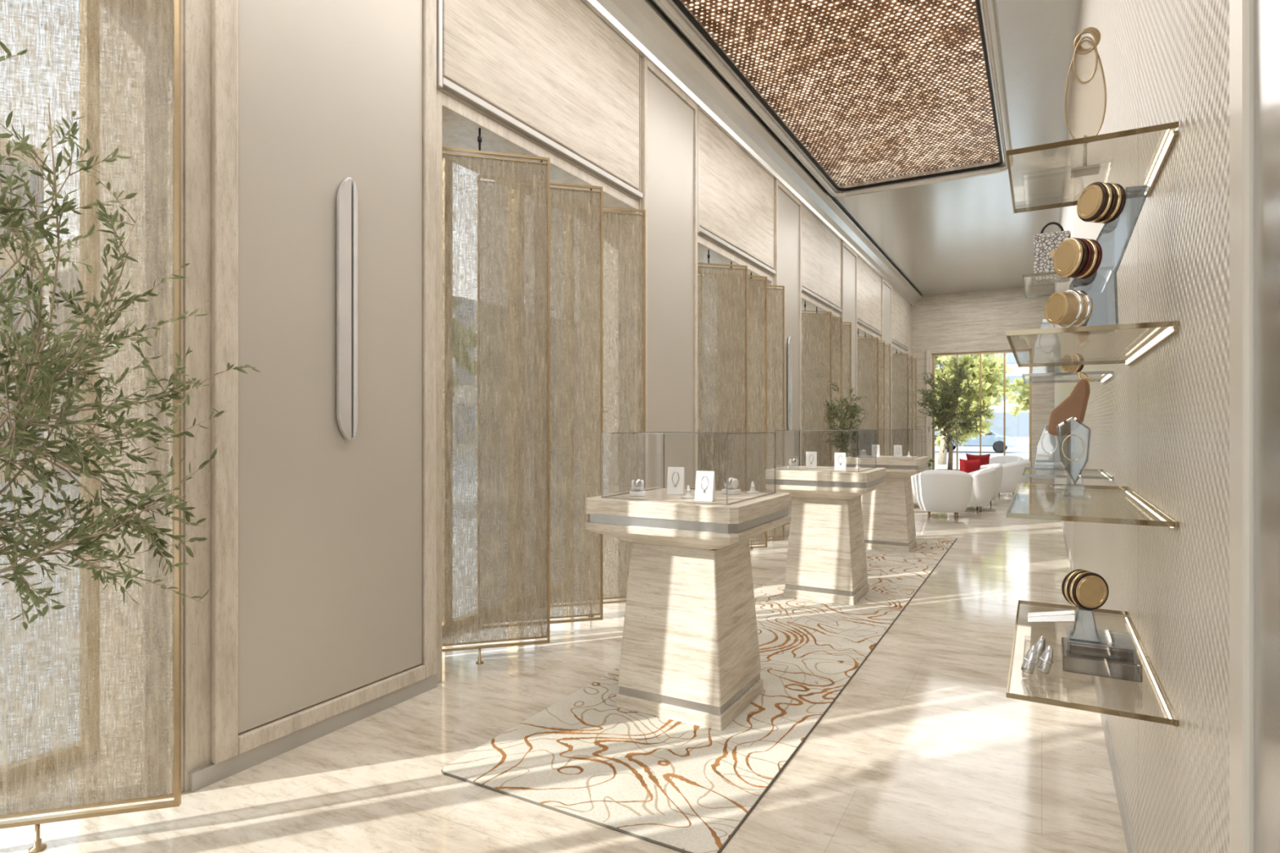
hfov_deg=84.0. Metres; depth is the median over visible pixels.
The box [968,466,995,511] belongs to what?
tub chair
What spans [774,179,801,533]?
trim
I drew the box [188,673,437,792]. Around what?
baseboard
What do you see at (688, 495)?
stand
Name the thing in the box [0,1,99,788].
window
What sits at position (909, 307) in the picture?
wall
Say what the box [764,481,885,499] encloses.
countertop
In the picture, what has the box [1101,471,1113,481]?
glass shelf
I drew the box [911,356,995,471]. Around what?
tree
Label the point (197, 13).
wall
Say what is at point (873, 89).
ceiling
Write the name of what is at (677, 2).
trim
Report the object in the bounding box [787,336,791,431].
wall sconce
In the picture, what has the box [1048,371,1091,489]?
leather bag
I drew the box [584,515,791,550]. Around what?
countertop
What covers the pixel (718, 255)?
trim
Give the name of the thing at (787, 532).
baseboard
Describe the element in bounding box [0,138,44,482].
building
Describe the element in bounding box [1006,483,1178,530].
glass shelf
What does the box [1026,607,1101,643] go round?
stand
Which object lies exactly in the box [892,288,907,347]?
wall panel
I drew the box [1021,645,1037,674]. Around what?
bullet
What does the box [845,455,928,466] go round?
countertop
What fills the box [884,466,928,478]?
countertop
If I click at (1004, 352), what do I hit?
window
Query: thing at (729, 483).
cushion
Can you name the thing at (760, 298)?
screen
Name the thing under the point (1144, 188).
stand
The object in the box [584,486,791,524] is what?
countertop
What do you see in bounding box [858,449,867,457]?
watch
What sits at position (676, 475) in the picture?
jewelry stand
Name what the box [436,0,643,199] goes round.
trim
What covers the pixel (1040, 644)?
bullet
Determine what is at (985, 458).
cushion
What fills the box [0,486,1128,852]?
floor
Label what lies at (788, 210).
wall panel
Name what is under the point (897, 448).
jewelry stand
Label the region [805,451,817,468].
jewelry stand
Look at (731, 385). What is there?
screen
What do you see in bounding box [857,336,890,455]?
screen
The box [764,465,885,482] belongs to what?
countertop
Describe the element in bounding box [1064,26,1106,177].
handbag
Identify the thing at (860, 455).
cushion
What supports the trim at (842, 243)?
attached to the wall
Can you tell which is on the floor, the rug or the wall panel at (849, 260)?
the rug
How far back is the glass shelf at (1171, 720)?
1.59 m
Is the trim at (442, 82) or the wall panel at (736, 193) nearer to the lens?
the trim at (442, 82)
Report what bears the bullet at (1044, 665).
on the glass shelf at (1171, 720)
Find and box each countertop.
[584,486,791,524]
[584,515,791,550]
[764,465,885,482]
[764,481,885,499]
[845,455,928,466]
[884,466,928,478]
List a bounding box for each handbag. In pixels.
[1033,222,1071,284]
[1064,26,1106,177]
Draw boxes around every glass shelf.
[1006,121,1178,213]
[1006,320,1178,367]
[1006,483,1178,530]
[1006,600,1178,727]
[1101,270,1113,293]
[1101,373,1113,382]
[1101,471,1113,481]
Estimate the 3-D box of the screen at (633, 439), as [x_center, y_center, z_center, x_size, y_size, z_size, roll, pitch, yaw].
[-0.348,-0.175,5.055,0.800,3.050,0.044,0,0,-16]
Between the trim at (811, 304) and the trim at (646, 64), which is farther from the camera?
the trim at (811, 304)
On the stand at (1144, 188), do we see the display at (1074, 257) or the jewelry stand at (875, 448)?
the display at (1074, 257)
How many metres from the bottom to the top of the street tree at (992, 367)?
6.543 m
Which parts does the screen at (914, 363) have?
frame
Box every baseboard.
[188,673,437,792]
[773,529,789,541]
[1053,483,1136,852]
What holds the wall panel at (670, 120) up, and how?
attached to the wall at (197, 13)
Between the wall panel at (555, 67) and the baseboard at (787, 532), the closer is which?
the wall panel at (555, 67)
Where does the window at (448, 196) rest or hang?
in the wall at (197, 13)
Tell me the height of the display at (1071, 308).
0.085 m
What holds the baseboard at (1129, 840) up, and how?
attached to the wall at (1184, 45)
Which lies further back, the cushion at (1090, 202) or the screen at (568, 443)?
the screen at (568, 443)
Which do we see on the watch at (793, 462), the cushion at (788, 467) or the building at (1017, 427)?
the cushion at (788, 467)
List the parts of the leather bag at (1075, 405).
post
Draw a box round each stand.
[666,466,684,494]
[681,484,694,498]
[694,471,715,502]
[746,481,759,493]
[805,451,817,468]
[834,452,845,470]
[853,461,861,468]
[871,444,879,457]
[893,444,902,457]
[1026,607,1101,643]
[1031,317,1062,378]
[1034,426,1064,469]
[1056,417,1091,497]
[1069,185,1150,335]
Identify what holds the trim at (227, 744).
attached to the wall at (197, 13)
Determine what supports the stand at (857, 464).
on the display table at (826, 562)
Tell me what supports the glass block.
on the glass shelf at (1171, 720)
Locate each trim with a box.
[93,0,183,793]
[211,0,436,764]
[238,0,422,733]
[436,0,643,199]
[436,88,639,683]
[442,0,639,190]
[581,0,922,306]
[641,57,697,488]
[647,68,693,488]
[652,0,1013,197]
[672,0,1003,191]
[697,106,775,274]
[697,235,773,541]
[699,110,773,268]
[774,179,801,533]
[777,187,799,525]
[801,203,842,312]
[801,293,839,463]
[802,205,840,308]
[840,241,857,455]
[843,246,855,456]
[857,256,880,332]
[857,319,882,335]
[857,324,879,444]
[880,278,892,455]
[883,283,890,455]
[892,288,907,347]
[892,339,908,350]
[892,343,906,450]
[925,350,931,470]
[1229,0,1253,852]
[1253,0,1279,852]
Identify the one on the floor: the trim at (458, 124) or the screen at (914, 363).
the screen at (914, 363)
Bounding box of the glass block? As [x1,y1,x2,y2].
[1061,626,1142,682]
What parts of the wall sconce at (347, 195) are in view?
lamp shade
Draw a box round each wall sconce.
[336,177,357,439]
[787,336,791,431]
[848,358,852,428]
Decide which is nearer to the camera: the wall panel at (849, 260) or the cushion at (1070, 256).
the cushion at (1070, 256)
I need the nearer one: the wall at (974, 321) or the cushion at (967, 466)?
the cushion at (967, 466)
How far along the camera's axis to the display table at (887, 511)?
7.68 m
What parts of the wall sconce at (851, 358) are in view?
lamp shade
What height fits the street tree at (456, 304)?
6.214 m
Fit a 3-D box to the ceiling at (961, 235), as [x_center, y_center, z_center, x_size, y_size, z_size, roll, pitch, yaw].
[2.515,-3.200,7.423,3.715,0.100,21.800,0,0,29]
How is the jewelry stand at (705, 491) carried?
on the display table at (690, 649)
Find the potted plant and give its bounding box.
[928,457,934,469]
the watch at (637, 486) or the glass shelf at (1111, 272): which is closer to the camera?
the glass shelf at (1111, 272)
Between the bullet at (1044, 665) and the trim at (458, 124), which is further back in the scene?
the trim at (458, 124)
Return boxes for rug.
[441,534,957,852]
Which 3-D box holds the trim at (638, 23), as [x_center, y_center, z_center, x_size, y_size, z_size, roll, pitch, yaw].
[1.422,-3.010,7.863,0.260,0.200,21.490,0,0,29]
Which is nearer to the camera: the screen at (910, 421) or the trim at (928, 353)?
the screen at (910, 421)
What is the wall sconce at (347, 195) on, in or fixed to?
attached to the wall at (197, 13)
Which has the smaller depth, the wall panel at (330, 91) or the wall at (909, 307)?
the wall panel at (330, 91)
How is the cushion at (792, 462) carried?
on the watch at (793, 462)
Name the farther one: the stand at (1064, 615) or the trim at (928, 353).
the trim at (928, 353)
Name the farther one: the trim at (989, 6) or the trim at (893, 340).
the trim at (893, 340)
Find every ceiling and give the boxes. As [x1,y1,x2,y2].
[648,0,1079,296]
[683,0,999,185]
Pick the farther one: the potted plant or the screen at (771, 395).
the potted plant
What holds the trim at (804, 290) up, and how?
attached to the wall at (197, 13)
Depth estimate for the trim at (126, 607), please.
2.68 m
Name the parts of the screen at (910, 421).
frame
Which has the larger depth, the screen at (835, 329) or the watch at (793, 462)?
the screen at (835, 329)
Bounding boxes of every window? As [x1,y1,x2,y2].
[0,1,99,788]
[442,160,573,634]
[697,274,724,484]
[932,349,1031,483]
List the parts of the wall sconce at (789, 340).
lamp shade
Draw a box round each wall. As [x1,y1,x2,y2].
[183,0,879,792]
[906,303,911,448]
[911,284,1054,484]
[1054,0,1229,852]
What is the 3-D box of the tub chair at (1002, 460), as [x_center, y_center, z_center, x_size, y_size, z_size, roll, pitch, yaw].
[7.861,0.990,15.374,0.720,0.719,0.839,0,0,-31]
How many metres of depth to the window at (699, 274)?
8.03 m
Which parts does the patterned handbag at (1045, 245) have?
handle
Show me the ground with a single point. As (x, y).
(1021, 451)
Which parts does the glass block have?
plate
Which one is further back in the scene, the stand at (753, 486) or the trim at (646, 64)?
the trim at (646, 64)
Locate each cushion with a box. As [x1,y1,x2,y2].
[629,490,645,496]
[631,480,644,490]
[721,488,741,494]
[724,478,738,488]
[787,466,799,469]
[788,459,797,465]
[858,454,867,457]
[959,457,982,473]
[965,453,990,465]
[1053,240,1093,274]
[1076,184,1102,218]
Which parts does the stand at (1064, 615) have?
arm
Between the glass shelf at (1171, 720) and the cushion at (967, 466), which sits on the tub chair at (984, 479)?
the cushion at (967, 466)
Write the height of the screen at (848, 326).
3.050 m
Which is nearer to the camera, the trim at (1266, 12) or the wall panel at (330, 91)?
the trim at (1266, 12)
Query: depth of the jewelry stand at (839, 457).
5.53 m
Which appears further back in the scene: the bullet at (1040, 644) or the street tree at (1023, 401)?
the street tree at (1023, 401)
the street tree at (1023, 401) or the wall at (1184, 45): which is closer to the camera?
the wall at (1184, 45)
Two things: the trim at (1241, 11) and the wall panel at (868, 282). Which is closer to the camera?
the trim at (1241, 11)
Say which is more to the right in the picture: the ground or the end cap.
the end cap
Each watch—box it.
[629,479,645,496]
[721,477,741,494]
[787,458,799,469]
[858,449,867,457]
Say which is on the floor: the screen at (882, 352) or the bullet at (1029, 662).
the screen at (882, 352)
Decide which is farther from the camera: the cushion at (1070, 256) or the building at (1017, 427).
the building at (1017, 427)
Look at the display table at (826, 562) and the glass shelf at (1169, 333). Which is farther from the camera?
the display table at (826, 562)
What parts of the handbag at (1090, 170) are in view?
post, chain, handle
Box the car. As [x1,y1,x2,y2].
[934,428,1016,453]
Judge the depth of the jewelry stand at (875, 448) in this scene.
7.94 m
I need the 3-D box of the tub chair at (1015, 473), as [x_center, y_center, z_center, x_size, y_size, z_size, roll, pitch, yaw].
[7.149,0.990,13.752,0.720,0.719,0.839,0,0,39]
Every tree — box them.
[0,40,261,630]
[452,296,477,396]
[817,379,867,460]
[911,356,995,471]
[934,353,1024,464]
[1005,362,1029,417]
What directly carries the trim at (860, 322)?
attached to the wall at (197, 13)
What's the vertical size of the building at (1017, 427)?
9.125 m
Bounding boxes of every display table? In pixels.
[584,486,791,730]
[764,465,885,604]
[845,455,928,552]
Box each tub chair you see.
[911,475,917,502]
[912,469,973,518]
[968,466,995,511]
[980,463,1003,503]
[989,455,1023,464]
[998,459,1031,496]
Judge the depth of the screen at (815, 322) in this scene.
9.67 m
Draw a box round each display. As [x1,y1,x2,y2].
[1044,289,1093,327]
[1053,237,1102,279]
[1060,353,1084,373]
[1061,568,1108,610]
[1076,182,1126,223]
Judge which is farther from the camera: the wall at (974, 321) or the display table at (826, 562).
the wall at (974, 321)
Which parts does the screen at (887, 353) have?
frame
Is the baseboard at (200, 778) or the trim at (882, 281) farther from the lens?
the trim at (882, 281)
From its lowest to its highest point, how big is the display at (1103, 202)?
0.086 m
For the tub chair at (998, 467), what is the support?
on the floor
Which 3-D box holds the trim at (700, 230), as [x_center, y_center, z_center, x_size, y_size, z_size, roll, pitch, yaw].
[1.049,-2.345,7.430,0.036,1.150,2.170,0,0,29]
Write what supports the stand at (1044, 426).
on the glass shelf at (1107, 476)
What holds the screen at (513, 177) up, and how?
on the floor
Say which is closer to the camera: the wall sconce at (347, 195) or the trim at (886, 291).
the wall sconce at (347, 195)
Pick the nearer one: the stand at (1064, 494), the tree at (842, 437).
the stand at (1064, 494)
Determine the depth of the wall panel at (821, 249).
10.12 m
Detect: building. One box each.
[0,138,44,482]
[44,240,579,468]
[702,351,1029,444]
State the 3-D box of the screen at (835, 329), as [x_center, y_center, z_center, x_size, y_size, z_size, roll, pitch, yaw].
[2.518,-0.175,10.127,0.800,3.050,0.044,0,0,-16]
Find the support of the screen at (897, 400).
on the floor
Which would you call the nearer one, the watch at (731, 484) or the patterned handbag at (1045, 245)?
the patterned handbag at (1045, 245)
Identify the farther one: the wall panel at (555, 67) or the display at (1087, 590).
the wall panel at (555, 67)
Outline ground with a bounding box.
[0,438,1029,766]
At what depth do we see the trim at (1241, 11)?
0.93 m
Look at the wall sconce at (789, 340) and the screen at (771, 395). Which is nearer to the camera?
the screen at (771, 395)
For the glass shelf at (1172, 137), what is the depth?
1.57 m
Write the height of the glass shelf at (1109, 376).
0.020 m
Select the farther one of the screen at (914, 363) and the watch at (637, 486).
the screen at (914, 363)
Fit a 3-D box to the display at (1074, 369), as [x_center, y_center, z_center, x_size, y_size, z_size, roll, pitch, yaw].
[1.788,-0.260,2.925,0.081,0.085,0.084,0,0,-8]
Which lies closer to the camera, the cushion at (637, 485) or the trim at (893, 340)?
the cushion at (637, 485)
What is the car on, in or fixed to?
on the ground
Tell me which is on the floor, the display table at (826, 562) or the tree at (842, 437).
the tree at (842, 437)
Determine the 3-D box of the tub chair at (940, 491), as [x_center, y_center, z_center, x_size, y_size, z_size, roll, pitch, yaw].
[4.530,0.990,10.639,0.839,0.719,0.720,0,0,19]
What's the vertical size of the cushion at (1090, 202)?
0.075 m
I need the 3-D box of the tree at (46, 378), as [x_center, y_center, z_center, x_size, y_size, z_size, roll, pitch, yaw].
[-1.456,0.243,1.577,0.968,2.213,1.015,0,0,-11]
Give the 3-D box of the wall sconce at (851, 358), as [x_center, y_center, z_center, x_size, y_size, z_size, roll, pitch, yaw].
[3.429,-0.530,11.594,0.036,1.179,0.094,0,0,29]
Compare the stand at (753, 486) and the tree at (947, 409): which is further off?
the tree at (947, 409)
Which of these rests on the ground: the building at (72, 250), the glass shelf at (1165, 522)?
the building at (72, 250)
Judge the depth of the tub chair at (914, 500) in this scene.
11.64 m
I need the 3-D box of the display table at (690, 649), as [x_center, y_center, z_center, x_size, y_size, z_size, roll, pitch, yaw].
[0.254,0.684,3.498,0.780,1.310,0.780,0,0,29]
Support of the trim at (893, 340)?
attached to the wall
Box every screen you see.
[0,0,181,852]
[442,128,550,664]
[477,160,603,635]
[534,188,645,617]
[697,249,747,490]
[697,262,767,548]
[716,272,784,549]
[801,301,831,466]
[801,306,842,466]
[803,312,851,466]
[857,328,878,498]
[857,335,884,455]
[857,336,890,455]
[892,349,912,456]
[892,352,908,456]
[892,354,916,456]
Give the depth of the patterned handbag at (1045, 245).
3.02 m
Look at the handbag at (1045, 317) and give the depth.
3.12 m
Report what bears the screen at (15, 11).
on the floor

